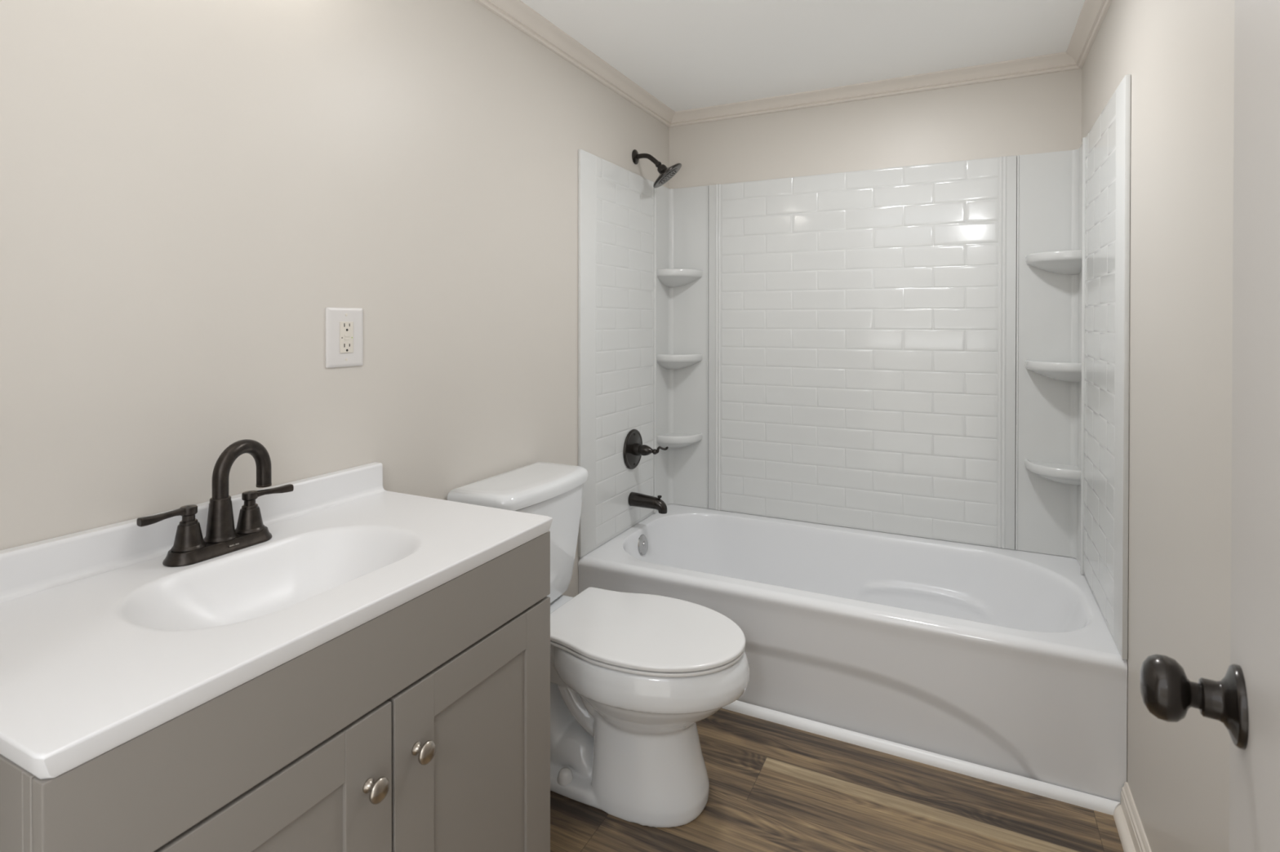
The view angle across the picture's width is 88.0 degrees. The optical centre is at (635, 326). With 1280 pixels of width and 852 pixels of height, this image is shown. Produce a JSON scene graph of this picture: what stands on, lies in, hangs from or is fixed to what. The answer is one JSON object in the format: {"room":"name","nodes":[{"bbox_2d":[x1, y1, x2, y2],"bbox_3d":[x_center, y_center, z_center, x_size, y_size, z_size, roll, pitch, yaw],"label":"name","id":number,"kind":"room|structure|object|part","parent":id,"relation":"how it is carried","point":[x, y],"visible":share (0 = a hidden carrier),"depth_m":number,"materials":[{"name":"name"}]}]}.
{"room":"bathroom","nodes":[
{"label":"bathroom","id":0,"kind":"room"},
{"bbox_2d":[0,0,669,597],"bbox_3d":[-0.519,0.117,1.735,0.120,2.075,2.980,0,0,27],"label":"wall","id":1,"kind":"structure","parent":0,"point":[188,188],"depth_m":1.27,"materials":[{"name":"beige paint"}]},
{"bbox_2d":[0,462,386,602],"bbox_3d":[-0.740,0.335,1.120,0.036,0.061,0.780,0,0,27],"label":"backsplash","id":2,"kind":"structure","parent":1,"relation":"attached to","point":[28,569],"depth_m":1.02,"materials":[{"name":"stone"}]},
{"bbox_2d":[325,307,363,368],"bbox_3d":[-0.613,0.023,1.402,0.010,0.125,0.092,0,0,27],"label":"wall outlet","id":3,"kind":"object","parent":1,"relation":"attached to","point":[344,326],"visible":1,"depth_m":1.40,"materials":[{"name":"white plastic"}]},
{"bbox_2d":[339,321,353,353],"bbox_3d":[-0.611,0.023,1.401,0.003,0.066,0.033,0,0,27],"label":"receptacle","id":4,"kind":"object","parent":3,"relation":"attached to","point":[346,328],"depth_m":1.40,"materials":[{"name":"beige plastic"}]},
{"bbox_2d":[475,0,675,127],"bbox_3d":[-0.442,-0.896,1.691,0.050,0.048,2.740,0,0,27],"label":"trim","id":5,"kind":"structure","parent":1,"relation":"attached to","point":[518,14],"depth_m":2.17,"materials":[{"name":"beige paint"}]},
{"bbox_2d":[577,149,657,557],"bbox_3d":[-0.052,0.091,2.511,0.018,1.386,0.599,0,0,27],"label":"surround panel","id":6,"kind":"object","parent":1,"relation":"attached to","point":[617,206],"visible":0.94,"depth_m":2.45,"materials":[{"name":"white plastic"}]},
{"bbox_2d":[623,429,668,469],"bbox_3d":[0.054,0.479,2.553,0.146,0.156,0.156,0,0,27],"label":"shower valve","id":7,"kind":"object","parent":6,"relation":"attached to","point":[633,448],"visible":1,"depth_m":2.55,"materials":[{"name":"brown metal"}]},
{"bbox_3d":[0.094,0.475,2.537,0.063,0.033,0.021,0,0,16],"label":"lever","id":8,"kind":"part","parent":7,"relation":"part of","materials":[{"name":"brown metal"}]},
{"bbox_2d":[628,492,666,514],"bbox_3d":[0.052,0.676,2.546,0.151,0.065,0.054,0,0,27],"label":"spout","id":9,"kind":"object","parent":6,"relation":"attached to","point":[636,500],"visible":1,"depth_m":2.53,"materials":[{"name":"brown metal"}]},
{"bbox_2d":[631,149,681,187],"bbox_3d":[0.091,-0.622,2.598,0.192,0.159,0.136,0,0,27],"label":"shower","id":10,"kind":"object","parent":1,"relation":"attached to","point":[666,173],"visible":1,"depth_m":2.58,"materials":[{"name":"brown metal"}]},
{"bbox_3d":[0.051,-0.653,2.602,0.103,0.060,0.019,0,0,27],"label":"arm","id":11,"kind":"part","parent":10,"relation":"part of","materials":[{"name":"brown metal"}]},
{"bbox_3d":[0.128,-0.584,2.581,0.078,0.060,0.094,0,0,27],"label":"nozzle plate","id":12,"kind":"part","parent":10,"relation":"part of","materials":[{"name":"brown metal"}]},
{"bbox_2d":[520,0,1084,111],"bbox_3d":[0.216,-0.957,1.360,1.824,0.080,2.980,0,0,27],"label":"ceiling","id":13,"kind":"structure","parent":0,"point":[686,54],"depth_m":2.13,"materials":[{"name":"white paint"}]},
{"bbox_2d":[550,708,1124,851],"bbox_3d":[0.215,1.188,1.374,1.824,0.060,2.980,0,0,27],"label":"floor","id":14,"kind":"structure","parent":0,"point":[774,787],"depth_m":1.58,"materials":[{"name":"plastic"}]},
{"bbox_2d":[0,531,550,851],"bbox_3d":[-0.534,0.776,1.020,0.497,0.768,0.780,0,0,27],"label":"vanity cabinet","id":15,"kind":"object","parent":14,"relation":"on","point":[424,726],"visible":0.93,"depth_m":0.87,"materials":[{"name":"grey paint"}]},
{"bbox_3d":[-0.433,0.779,0.751,0.019,0.515,0.388,0,0,27],"label":"door","id":16,"kind":"part","parent":15,"relation":"part of","materials":[{"name":"grey paint"}]},
{"bbox_2d":[0,462,552,779],"bbox_3d":[-0.544,0.387,1.022,0.475,0.164,0.786,0,0,27],"label":"sink","id":17,"kind":"object","parent":15,"relation":"in","point":[104,644],"visible":1,"depth_m":0.92,"materials":[{"name":"ceramic"}]},
{"bbox_2d":[136,439,293,567],"bbox_3d":[-0.679,0.279,1.083,0.064,0.172,0.238,0,0,27],"label":"sink faucet","id":18,"kind":"object","parent":17,"relation":"on","point":[221,538],"visible":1,"depth_m":1.07,"materials":[{"name":"brown metal"}]},
{"bbox_3d":[-0.712,0.294,1.012,0.024,0.026,0.081,0,0,27],"label":"lever handle","id":19,"kind":"part","parent":18,"relation":"part of","materials":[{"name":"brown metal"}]},
{"bbox_3d":[-0.700,0.325,1.038,0.046,0.043,0.046,0,0,27],"label":"handle","id":20,"kind":"part","parent":18,"relation":"part of","materials":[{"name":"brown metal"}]},
{"bbox_3d":[-0.677,0.355,1.082,0.059,0.018,0.167,0,0,27],"label":"plate","id":21,"kind":"part","parent":18,"relation":"part of","materials":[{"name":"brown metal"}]},
{"bbox_3d":[-0.677,0.313,1.082,0.048,0.068,0.048,0,0,27],"label":"spout","id":22,"kind":"part","parent":18,"relation":"part of","materials":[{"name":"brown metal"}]},
{"bbox_3d":[-0.667,0.238,1.127,0.025,0.090,0.117,0,0,12],"label":"spout","id":23,"kind":"part","parent":18,"relation":"part of","materials":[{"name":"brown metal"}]},
{"bbox_3d":[-0.655,0.325,1.126,0.046,0.043,0.046,0,0,27],"label":"handle","id":24,"kind":"part","parent":18,"relation":"part of","materials":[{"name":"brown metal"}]},
{"bbox_3d":[-0.640,0.293,1.151,0.024,0.025,0.083,0,0,32],"label":"lever handle","id":25,"kind":"part","parent":18,"relation":"part of","materials":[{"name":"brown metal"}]},
{"bbox_3d":[-0.344,0.611,0.876,0.028,0.031,0.031,0,0,27],"label":"door knob","id":26,"kind":"part","parent":15,"relation":"part of","materials":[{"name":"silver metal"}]},
{"bbox_3d":[-0.305,0.611,0.953,0.028,0.031,0.031,0,0,27],"label":"door knob","id":27,"kind":"part","parent":15,"relation":"part of","materials":[{"name":"silver metal"}]},
{"bbox_3d":[-0.257,0.777,1.102,0.019,0.515,0.386,0,0,27],"label":"door","id":28,"kind":"part","parent":15,"relation":"part of","materials":[{"name":"grey paint"}]},
{"bbox_2d":[447,461,749,827],"bbox_3d":[-0.063,0.792,1.697,0.720,0.758,0.408,0,0,27],"label":"toilet","id":29,"kind":"object","parent":14,"relation":"on","point":[633,676],"visible":0.79,"depth_m":1.57,"materials":[{"name":"ceramic"}]},
{"bbox_3d":[-0.293,0.431,1.810,0.204,0.040,0.408,0,0,27],"label":"tank lid","id":30,"kind":"part","parent":29,"relation":"part of","materials":[{"name":"ceramic"}]},
{"bbox_3d":[-0.296,0.612,1.813,0.188,0.314,0.384,0,0,27],"label":"tank","id":31,"kind":"part","parent":29,"relation":"part of","materials":[{"name":"ceramic"}]},
{"bbox_3d":[0.024,0.765,1.654,0.503,0.009,0.372,0,0,27],"label":"seat","id":32,"kind":"part","parent":29,"relation":"part of","materials":[{"name":"plastic"}]},
{"bbox_3d":[0.024,0.751,1.653,0.505,0.015,0.374,0,0,27],"label":"seat lid","id":33,"kind":"part","parent":29,"relation":"part of","materials":[{"name":"plastic"}]},
{"bbox_3d":[-0.056,0.971,1.695,0.705,0.400,0.386,0,0,27],"label":"bowl","id":34,"kind":"part","parent":29,"relation":"part of","materials":[{"name":"ceramic"}]},
{"bbox_2d":[577,503,1127,802],"bbox_3d":[0.657,0.970,2.254,1.522,0.365,0.766,0,0,27],"label":"bathtub","id":35,"kind":"object","parent":14,"relation":"on","point":[1003,660],"visible":0.81,"depth_m":1.92,"materials":[{"name":"ceramic"}]},
{"bbox_3d":[0.029,0.845,2.563,0.024,0.077,0.078,0,0,27],"label":"overflow plate","id":36,"kind":"part","parent":35,"relation":"part of","materials":[{"name":"silver metal"}]},
{"bbox_2d":[656,185,708,511],"bbox_3d":[0.195,0.089,2.816,0.188,1.386,0.166,0,0,27],"label":"shelf column","id":37,"kind":"structure","parent":35,"relation":"on","point":[682,213],"depth_m":2.87,"materials":[{"name":"white plastic"}]},
{"bbox_3d":[0.188,0.496,2.829,0.156,0.072,0.144,0,0,27],"label":"shelf","id":38,"kind":"part","parent":37,"relation":"part of","materials":[{"name":"white plastic"}]},
{"bbox_3d":[0.188,0.153,2.826,0.156,0.072,0.144,0,0,27],"label":"shelf","id":39,"kind":"part","parent":37,"relation":"part of","materials":[{"name":"white plastic"}]},
{"bbox_3d":[0.189,-0.206,2.824,0.156,0.072,0.144,0,0,27],"label":"shelf","id":40,"kind":"part","parent":37,"relation":"part of","materials":[{"name":"white plastic"}]},
{"bbox_2d":[721,700,1120,815],"bbox_3d":[0.474,1.143,1.906,1.510,0.024,0.020,0,0,27],"label":"trim","id":41,"kind":"structure","parent":35,"relation":"attached to","point":[1074,797],"depth_m":1.75,"materials":[{"name":"white paint"}]},
{"bbox_2d":[1015,143,1082,564],"bbox_3d":[1.389,0.094,2.218,0.189,1.386,0.166,0,0,27],"label":"shelf column","id":42,"kind":"structure","parent":35,"relation":"on","point":[1049,206],"depth_m":2.28,"materials":[{"name":"white plastic"}]},
{"bbox_3d":[1.400,0.499,2.221,0.158,0.072,0.144,0,0,27],"label":"shelf","id":43,"kind":"part","parent":42,"relation":"part of","materials":[{"name":"white plastic"}]},
{"bbox_3d":[1.400,0.153,2.219,0.158,0.072,0.144,0,0,27],"label":"shelf","id":44,"kind":"part","parent":42,"relation":"part of","materials":[{"name":"white plastic"}]},
{"bbox_3d":[1.401,-0.211,2.217,0.158,0.072,0.144,0,0,27],"label":"shelf","id":45,"kind":"part","parent":42,"relation":"part of","materials":[{"name":"white plastic"}]},
{"bbox_2d":[669,68,1081,549],"bbox_3d":[0.856,0.113,2.645,1.524,2.075,0.120,0,0,27],"label":"wall","id":46,"kind":"structure","parent":0,"point":[1039,113],"depth_m":2.52,"materials":[{"name":"beige paint"}]},
{"bbox_2d":[708,155,1016,550],"bbox_3d":[0.826,0.091,2.585,1.144,1.386,0.014,0,0,27],"label":"surround panel","id":47,"kind":"object","parent":46,"relation":"attached to","point":[862,323],"visible":1,"depth_m":2.54,"materials":[{"name":"white tile"}]},
{"bbox_2d":[669,51,1079,127],"bbox_3d":[0.819,-0.900,2.563,1.524,0.048,0.050,0,0,27],"label":"trim","id":48,"kind":"structure","parent":46,"relation":"attached to","point":[1060,61],"depth_m":2.50,"materials":[{"name":"beige paint"}]},
{"bbox_2d":[1081,0,1234,851],"bbox_3d":[0.951,0.123,0.999,0.120,2.075,2.980,0,0,27],"label":"wall","id":49,"kind":"structure","parent":0,"point":[1178,55],"depth_m":1.20,"materials":[{"name":"beige paint"}]},
{"bbox_2d":[1066,0,1112,68],"bbox_3d":[0.875,-0.891,1.030,0.050,0.048,2.740,0,0,27],"label":"trim","id":50,"kind":"structure","parent":49,"relation":"attached to","point":[1093,12],"depth_m":1.99,"materials":[{"name":"beige paint"}]},
{"bbox_2d":[1080,74,1130,659],"bbox_3d":[1.293,0.096,1.837,0.018,1.386,0.599,0,0,27],"label":"surround panel","id":51,"kind":"object","parent":49,"relation":"attached to","point":[1106,148],"visible":1,"depth_m":1.75,"materials":[{"name":"white plastic"}]},
{"bbox_2d":[1113,804,1135,851],"bbox_3d":[0.705,1.152,0.699,0.018,0.020,1.972,0,0,27],"label":"trim","id":52,"kind":"structure","parent":49,"relation":"attached to","point":[1124,834],"depth_m":1.50,"materials":[{"name":"paint"}]},
{"bbox_2d":[1120,782,1151,851],"bbox_3d":[0.719,1.124,0.692,0.013,0.076,1.973,0,0,27],"label":"baseboard","id":53,"kind":"structure","parent":49,"relation":"attached to","point":[1140,843],"depth_m":1.47,"materials":[{"name":"paint"}]},
{"bbox_3d":[-0.425,0.128,0.089,1.524,2.075,0.120,0,0,27],"label":"wall","id":54,"kind":"structure","parent":0,"visible":0},
{"bbox_2d":[1140,0,1279,851],"bbox_3d":[0.283,0.154,0.262,0.099,1.998,0.762,0,0,35],"label":"door","id":55,"kind":"structure","parent":54,"relation":"in","point":[1246,700],"depth_m":0.49,"materials":[{"name":"grey paint"}]},
{"bbox_3d":[0.445,0.302,0.551,0.041,0.051,0.051,0,0,35],"label":"knob","id":56,"kind":"part","parent":55,"relation":"part of","materials":[{"name":"brown metal"}]}
]}

